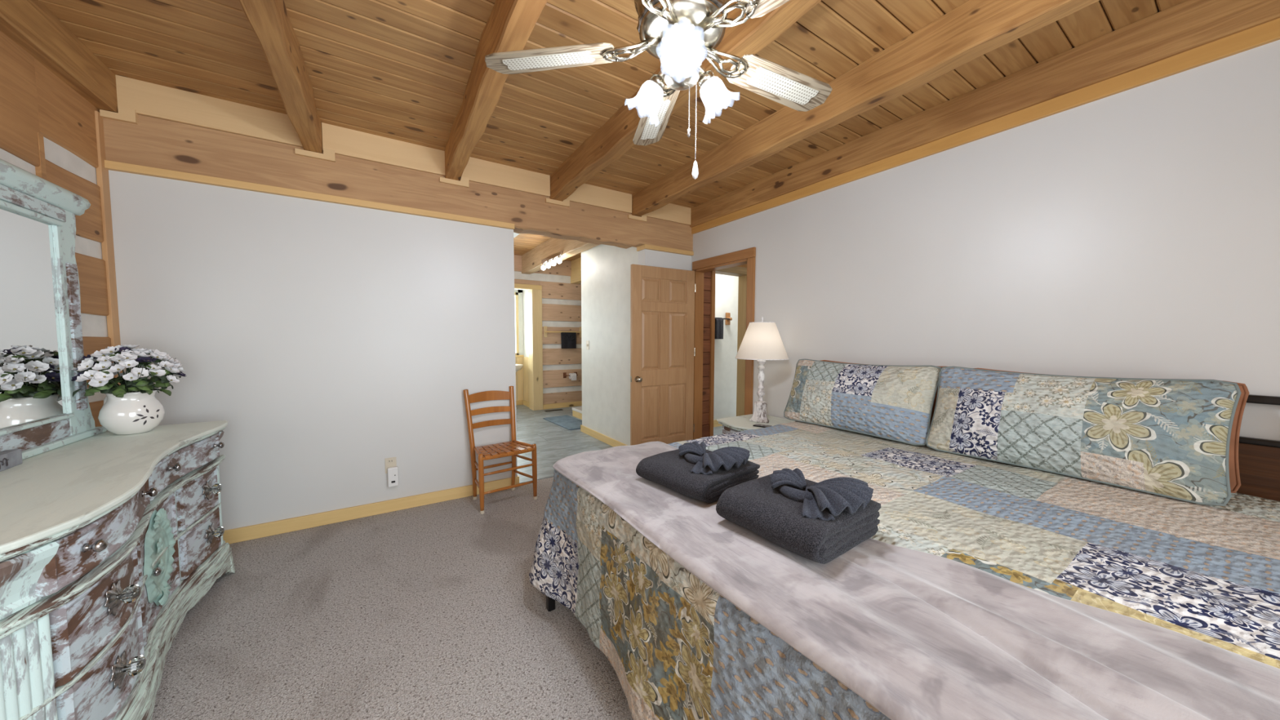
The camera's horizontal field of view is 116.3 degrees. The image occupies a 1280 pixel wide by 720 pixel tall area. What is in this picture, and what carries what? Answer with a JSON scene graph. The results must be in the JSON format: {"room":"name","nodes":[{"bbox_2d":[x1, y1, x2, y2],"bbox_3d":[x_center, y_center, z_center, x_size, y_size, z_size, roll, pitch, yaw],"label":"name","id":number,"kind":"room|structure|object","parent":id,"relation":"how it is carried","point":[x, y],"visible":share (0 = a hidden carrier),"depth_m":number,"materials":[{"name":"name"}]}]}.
{"room":"bedroom","nodes":[
{"label":"bedroom","id":0,"kind":"room"},
{"bbox_2d":[0,31,112,426],"bbox_3d":[-2.961,-0.178,2.101,0.204,2.716,10.450,-2,4,-33],"label":"wall","id":1,"kind":"structure","parent":0,"point":[48,131],"depth_m":1.89,"materials":[{"name":"brown wood"}]},
{"bbox_2d":[94,111,122,385],"bbox_3d":[-2.901,-0.076,2.195,0.020,2.490,0.066,-2,4,-33],"label":"trim","id":2,"kind":"structure","parent":1,"relation":"attached to","point":[102,173],"depth_m":2.15,"materials":[{"name":"brown wood"}]},
{"bbox_2d":[99,75,693,530],"bbox_3d":[-1.263,-0.247,3.338,4.300,2.712,0.185,-2,4,-33],"label":"wall","id":3,"kind":"structure","parent":0,"point":[338,307],"depth_m":2.70,"materials":[{"name":"paint"}]},
{"bbox_2d":[222,476,517,543],"bbox_3d":[-1.989,1.091,2.879,2.188,0.088,0.020,-2,4,-33],"label":"baseboard","id":4,"kind":"structure","parent":3,"relation":"attached to","point":[288,525],"depth_m":2.83,"materials":[{"name":"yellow wood"}]},
{"bbox_2d":[384,457,396,473],"bbox_3d":[-1.853,0.783,2.955,0.072,0.115,0.010,-2,4,-33],"label":"wall outlet","id":5,"kind":"object","parent":3,"relation":"attached to","point":[389,462],"visible":0.75,"depth_m":2.95,"materials":[{"name":"beige plastic"}]},
{"bbox_2d":[387,458,393,462],"bbox_3d":[-1.851,0.750,2.951,0.034,0.028,0.003,-2,4,-33],"label":"receptacle","id":6,"kind":"object","parent":5,"relation":"attached to","point":[389,460],"depth_m":2.95,"materials":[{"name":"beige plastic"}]},
{"bbox_2d":[387,466,398,487],"bbox_3d":[-1.830,0.865,2.946,0.068,0.143,0.038,-2,4,-33],"label":"plug","id":7,"kind":"object","parent":3,"relation":"attached to","point":[393,472],"visible":1,"depth_m":2.93,"materials":[{"name":"white plastic"}]},
{"bbox_2d":[630,264,696,445],"bbox_3d":[0.273,0.045,4.189,0.802,2.018,0.106,-2,4,-31],"label":"door","id":8,"kind":"structure","parent":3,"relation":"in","point":[663,351],"depth_m":4.18,"materials":[{"name":"brown wood"}]},
{"bbox_2d":[151,404,722,719],"bbox_3d":[-0.402,1.117,3.826,6.200,0.060,10.450,-2,4,-33],"label":"floor","id":9,"kind":"structure","parent":0,"point":[432,611],"depth_m":1.78,"materials":[{"name":"carpet"}]},
{"bbox_2d":[0,420,235,719],"bbox_3d":[-1.993,0.793,1.445,0.547,0.836,1.617,-2,4,-33],"label":"dresser","id":10,"kind":"object","parent":9,"relation":"on","point":[108,540],"visible":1,"depth_m":1.19,"materials":[{"name":"green paint"}]},
{"bbox_2d":[0,448,22,471],"bbox_3d":[-2.115,0.357,1.248,0.039,0.055,0.440,-2,4,-36],"label":"plaque","id":11,"kind":"object","parent":10,"relation":"on","point":[9,459],"visible":1,"depth_m":1.39,"materials":[{"name":"white wood"}]},
{"bbox_2d":[0,159,106,459],"bbox_3d":[-2.206,-0.168,1.272,0.086,1.099,1.450,-2,4,-33],"label":"dresser mirror","id":12,"kind":"object","parent":10,"relation":"on","point":[41,331],"visible":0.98,"depth_m":1.59,"materials":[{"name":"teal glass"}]},
{"bbox_2d":[0,207,66,429],"bbox_3d":[-2.208,-0.144,1.272,0.006,0.803,1.010,-2,4,-33],"label":"mirror glass","id":13,"kind":"object","parent":12,"relation":"on","point":[33,316],"depth_m":1.56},
{"bbox_2d":[97,389,164,435],"bbox_3d":[-2.424,0.247,1.888,0.215,0.200,0.197,-2,4,-33],"label":"vase","id":14,"kind":"object","parent":10,"relation":"on","point":[136,412],"visible":0.93,"depth_m":1.84,"materials":[{"name":"white ceramic"}]},
{"bbox_2d":[71,344,186,397],"bbox_3d":[-2.418,0.098,1.886,0.344,0.343,0.372,-2,4,-33],"label":"flower bouquet","id":15,"kind":"object","parent":14,"relation":"in","point":[168,369],"visible":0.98,"depth_m":1.82,"materials":[{"name":"white plant"}]},
{"bbox_2d":[462,386,537,514],"bbox_3d":[-1.118,0.677,3.184,0.455,0.886,0.392,-3,4,-40],"label":"dining chair","id":16,"kind":"object","parent":9,"relation":"on","point":[514,446],"visible":1,"depth_m":3.18,"materials":[{"name":"brown wood"}]},
{"bbox_2d":[515,364,523,408],"bbox_3d":[-2.333,0.487,7.221,0.420,0.805,0.420,-2,4,-33],"label":"pedestal sink","id":17,"kind":"object","parent":9,"relation":"on","point":[518,366],"visible":0.23,"depth_m":7.13,"materials":[{"name":"white ceramic"}]},
{"bbox_2d":[515,364,523,370],"bbox_3d":[-2.332,0.148,7.202,0.420,0.125,0.420,-2,4,-33],"label":"basin","id":18,"kind":"object","parent":17,"relation":"in","point":[518,366],"depth_m":7.12,"materials":[{"name":"white ceramic"}]},
{"bbox_2d":[544,408,562,411],"bbox_3d":[-1.536,0.896,7.085,0.320,0.007,0.090,-2,4,-33],"label":"floor vent","id":19,"kind":"object","parent":9,"relation":"in","point":[557,409],"visible":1,"depth_m":7.07,"materials":[{"name":"black metal"}]},
{"bbox_2d":[542,414,582,430],"bbox_3d":[-1.101,0.949,6.088,0.420,0.014,1.000,-2,4,-36],"label":"bath mat","id":20,"kind":"object","parent":9,"relation":"on","point":[570,423],"visible":0.75,"depth_m":6.08,"materials":[{"name":"blue fabric"}]},
{"bbox_2d":[572,406,582,419],"bbox_3d":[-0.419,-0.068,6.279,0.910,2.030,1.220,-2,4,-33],"label":"shower base","id":21,"kind":"object","parent":9,"relation":"on","point":[577,411],"visible":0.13,"depth_m":6.45,"materials":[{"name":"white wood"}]},
{"bbox_2d":[572,406,582,413],"bbox_3d":[-0.421,0.823,6.329,0.910,0.045,1.220,-2,4,-33],"label":"tray","id":22,"kind":"object","parent":21,"relation":"on","point":[577,410],"depth_m":6.47,"materials":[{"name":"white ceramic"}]},
{"bbox_2d":[716,413,795,434],"bbox_3d":[0.975,0.813,3.309,0.568,0.612,0.490,-2,4,-33],"label":"nightstand","id":23,"kind":"object","parent":9,"relation":"on","point":[741,423],"visible":0.23,"depth_m":3.27,"materials":[{"name":"white wood"}]},
{"bbox_2d":[734,316,789,422],"bbox_3d":[0.998,0.076,3.269,0.425,0.864,0.425,-2,4,-33],"label":"table lamp","id":24,"kind":"object","parent":23,"relation":"on","point":[762,341],"visible":1,"depth_m":3.15,"materials":[{"name":"white fabric"}]},
{"bbox_2d":[752,423,771,427],"bbox_3d":[0.954,0.513,3.093,0.130,0.010,0.070,3,4,37],"label":"phone","id":25,"kind":"object","parent":23,"relation":"on","point":[755,424],"visible":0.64,"depth_m":3.08,"materials":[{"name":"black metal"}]},
{"bbox_2d":[546,394,1279,611],"bbox_3d":[1.022,0.669,1.687,2.265,1.082,1.940,-2,4,-33],"label":"bed","id":26,"kind":"object","parent":9,"relation":"on","point":[1259,459],"visible":0.05,"depth_m":1.55,"materials":[{"name":"brown wood"}]},
{"bbox_2d":[528,421,1279,719],"bbox_3d":[0.927,0.797,1.699,2.250,0.581,2.084,-2,4,-33],"label":"quilt","id":27,"kind":"object","parent":26,"relation":"on","point":[676,647],"visible":0.59,"depth_m":1.21,"materials":[{"name":"multicoloured fabric"}]},
{"bbox_2d":[783,359,941,445],"bbox_3d":[1.393,0.235,2.610,0.264,0.444,0.947,-2,4,-31],"label":"pillow","id":28,"kind":"object","parent":27,"relation":"on","point":[887,402],"visible":0.99,"depth_m":2.44,"materials":[{"name":"multicoloured fabric"}]},
{"bbox_2d":[820,360,944,426],"bbox_3d":[1.567,0.236,2.663,0.122,0.434,0.886,-2,4,-33],"label":"pillow","id":29,"kind":"object","parent":27,"relation":"on","point":[935,397],"visible":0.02,"depth_m":2.35,"materials":[{"name":"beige fabric"}]},
{"bbox_2d":[552,440,1279,719],"bbox_3d":[0.371,0.516,1.288,0.697,0.060,2.022,-2,4,-33],"label":"throw blanket","id":30,"kind":"object","parent":27,"relation":"on","point":[916,635],"visible":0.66,"depth_m":0.79,"materials":[{"name":"fabric"}]},
{"bbox_2d":[635,448,759,502],"bbox_3d":[0.231,0.448,1.610,0.350,0.086,0.367,-3,4,-41],"label":"bath towel","id":31,"kind":"object","parent":30,"relation":"on","point":[671,470],"visible":0.79,"depth_m":1.49,"materials":[{"name":"grey fabric"}]},
{"bbox_2d":[678,441,750,475],"bbox_3d":[0.306,0.385,1.592,0.278,0.069,0.291,0,3,-8],"label":"washcloth","id":32,"kind":"object","parent":31,"relation":"on","point":[705,464],"visible":1,"depth_m":1.53,"materials":[{"name":"grey fabric"}]},
{"bbox_2d":[715,473,880,564],"bbox_3d":[0.480,0.463,1.224,0.351,0.101,0.347,-2,4,-36],"label":"bath towel","id":33,"kind":"object","parent":30,"relation":"on","point":[753,505],"visible":0.8,"depth_m":1.11,"materials":[{"name":"grey fabric"}]},
{"bbox_2d":[769,467,873,520],"bbox_3d":[0.557,0.394,1.201,0.278,0.069,0.291,0,3,-8],"label":"washcloth","id":34,"kind":"object","parent":33,"relation":"on","point":[827,499],"visible":1,"depth_m":1.14,"materials":[{"name":"grey fabric"}]},
{"bbox_2d":[925,366,1241,506],"bbox_3d":[1.881,0.280,1.817,0.261,0.447,0.942,-2,4,-34],"label":"pillow","id":35,"kind":"object","parent":27,"relation":"on","point":[1166,437],"visible":1,"depth_m":1.64,"materials":[{"name":"multicoloured fabric"}]},
{"bbox_2d":[975,368,1249,493],"bbox_3d":[2.068,0.280,1.890,0.120,0.431,0.890,-2,4,-33],"label":"pillow","id":36,"kind":"object","parent":27,"relation":"on","point":[1233,465],"visible":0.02,"depth_m":1.53,"materials":[{"name":"orange fabric"}]},
{"bbox_2d":[514,289,529,407],"bbox_3d":[-2.526,-0.466,7.196,1.160,2.710,0.660,-2,4,-33],"label":"wall","id":37,"kind":"structure","parent":0,"point":[522,375],"depth_m":7.60,"materials":[{"name":"paint"}]},
{"bbox_2d":[514,292,519,355],"bbox_3d":[-2.736,-0.674,7.335,0.970,1.190,0.060,-2,4,-33],"label":"window","id":38,"kind":"structure","parent":37,"relation":"in","point":[516,294],"depth_m":7.56,"materials":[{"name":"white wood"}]},
{"bbox_2d":[514,254,582,404],"bbox_3d":[-2.287,-0.446,6.862,4.400,2.710,0.162,-2,4,-33],"label":"wall","id":39,"kind":"structure","parent":0,"point":[561,298],"depth_m":7.28,"materials":[{"name":"brown wood"}]},
{"bbox_2d":[514,283,542,410],"bbox_3d":[-2.260,-0.203,6.909,1.083,2.220,0.236,-2,4,-33],"label":"door frame","id":40,"kind":"structure","parent":39,"relation":"in","point":[535,293],"depth_m":7.06,"materials":[{"name":"brown wood"}]},
{"bbox_2d":[542,400,582,409],"bbox_3d":[-1.119,0.828,7.595,1.515,0.090,0.040,-2,4,-33],"label":"baseboard","id":41,"kind":"structure","parent":39,"relation":"attached to","point":[561,405],"depth_m":7.36,"materials":[{"name":"brown wood"}]},
{"bbox_2d":[543,326,581,337],"bbox_3d":[-1.387,-0.513,7.290,0.750,0.200,0.081,-2,4,-33],"label":"towel bar","id":42,"kind":"object","parent":39,"relation":"attached to","point":[545,331],"visible":0.73,"depth_m":7.15,"materials":[{"name":"brown wood"}]},
{"bbox_2d":[560,332,576,348],"bbox_3d":[-1.305,-0.371,7.301,0.288,0.316,0.068,-2,4,-33],"label":"hand towel","id":43,"kind":"object","parent":42,"relation":"hanging from","point":[568,340],"visible":1,"depth_m":7.29,"materials":[{"name":"black fabric"}]},
{"bbox_2d":[563,372,577,377],"bbox_3d":[-1.288,0.282,7.403,0.275,0.100,0.078,-2,4,-33],"label":"toilet roll holder","id":44,"kind":"object","parent":39,"relation":"attached to","point":[565,375],"visible":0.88,"depth_m":7.37,"materials":[{"name":"brown wood"}]},
{"bbox_2d":[568,373,576,380],"bbox_3d":[-1.252,0.308,7.390,0.110,0.130,0.112,-2,4,-33],"label":"toilet roll","id":45,"kind":"object","parent":44,"relation":"on","point":[572,375],"visible":1,"depth_m":7.35,"materials":[{"name":"white paper"}]},
{"bbox_2d":[581,244,638,445],"bbox_3d":[-0.361,-0.329,4.871,0.120,2.710,1.440,-2,4,-33],"label":"wall","id":46,"kind":"structure","parent":0,"point":[606,269],"depth_m":4.83,"materials":[{"name":"paint"}]},
{"bbox_2d":[586,340,589,349],"bbox_3d":[-0.698,-0.198,5.281,0.012,0.120,0.080,-2,4,-33],"label":"light switch","id":47,"kind":"object","parent":46,"relation":"attached to","point":[587,341],"visible":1,"depth_m":5.27,"materials":[{"name":"beige plastic"}]},
{"bbox_2d":[580,424,627,447],"bbox_3d":[-0.341,0.982,4.892,0.138,0.090,1.586,-2,4,-33],"label":"baseboard","id":48,"kind":"structure","parent":46,"relation":"attached to","point":[595,434],"depth_m":4.99,"materials":[{"name":"brown wood"}]},
{"bbox_2d":[0,0,1279,284],"bbox_3d":[0.694,-1.509,4.381,8.890,0.533,10.450,-2,4,-33],"label":"ceiling","id":49,"kind":"structure","parent":0,"point":[902,75],"depth_m":2.01,"materials":[{"name":"brown wood"}]},
{"bbox_2d":[541,250,562,270],"bbox_3d":[-1.252,-1.389,5.593,0.068,0.160,0.760,-2,4,-33],"label":"vanity light","id":50,"kind":"object","parent":49,"relation":"attached to","point":[559,254],"visible":1,"depth_m":5.50,"materials":[{"name":"white glass"}]},
{"bbox_2d":[484,0,832,179],"bbox_3d":[0.176,-1.036,1.255,1.232,0.886,1.252,-2,4,-33],"label":"ceiling fan","id":51,"kind":"object","parent":49,"relation":"hanging from","point":[681,34],"visible":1,"depth_m":1.28,"materials":[{"name":"silver metal"}]},
{"bbox_2d":[702,264,746,437],"bbox_3d":[2.086,-0.373,4.690,3.600,2.831,3.050,-2,4,-33],"label":"wall","id":52,"kind":"structure","parent":0,"point":[725,290],"depth_m":5.10,"materials":[{"name":"paint"}]},
{"bbox_2d":[715,312,732,324],"bbox_3d":[1.149,-0.597,5.705,0.465,0.180,0.079,-2,4,-33],"label":"towel holder","id":53,"kind":"object","parent":52,"relation":"attached to","point":[728,318],"visible":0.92,"depth_m":5.81,"materials":[{"name":"brown wood"}]},
{"bbox_2d":[715,317,723,338],"bbox_3d":[1.128,-0.452,5.660,0.147,0.306,0.046,-2,4,-33],"label":"hand towel","id":54,"kind":"object","parent":53,"relation":"hanging from","point":[718,322],"visible":0.99,"depth_m":5.64,"materials":[{"name":"grey fabric"}]},
{"bbox_2d":[691,17,1279,440],"bbox_3d":[2.011,-0.091,2.322,0.142,2.533,5.430,-2,4,-33],"label":"wall","id":55,"kind":"structure","parent":0,"point":[1127,224],"depth_m":1.99,"materials":[{"name":"paint"}]},
{"bbox_2d":[693,258,746,439],"bbox_3d":[0.859,0.048,4.146,0.125,2.045,0.775,-2,4,-33],"label":"trim","id":56,"kind":"structure","parent":55,"relation":"attached to","point":[699,273],"depth_m":4.44,"materials":[{"name":"brown wood"}]},
{"bbox_2d":[692,247,755,270],"bbox_3d":[0.824,-1.014,4.019,0.032,0.090,0.875,-2,4,-33],"label":"trim","id":57,"kind":"structure","parent":55,"relation":"attached to","point":[744,254],"depth_m":3.95,"materials":[{"name":"brown wood"}]},
{"bbox_2d":[744,257,755,414],"bbox_3d":[1.035,0.071,3.749,0.030,2.045,0.084,-2,4,-33],"label":"trim","id":58,"kind":"structure","parent":55,"relation":"attached to","point":[751,261],"depth_m":3.72,"materials":[{"name":"brown wood"}]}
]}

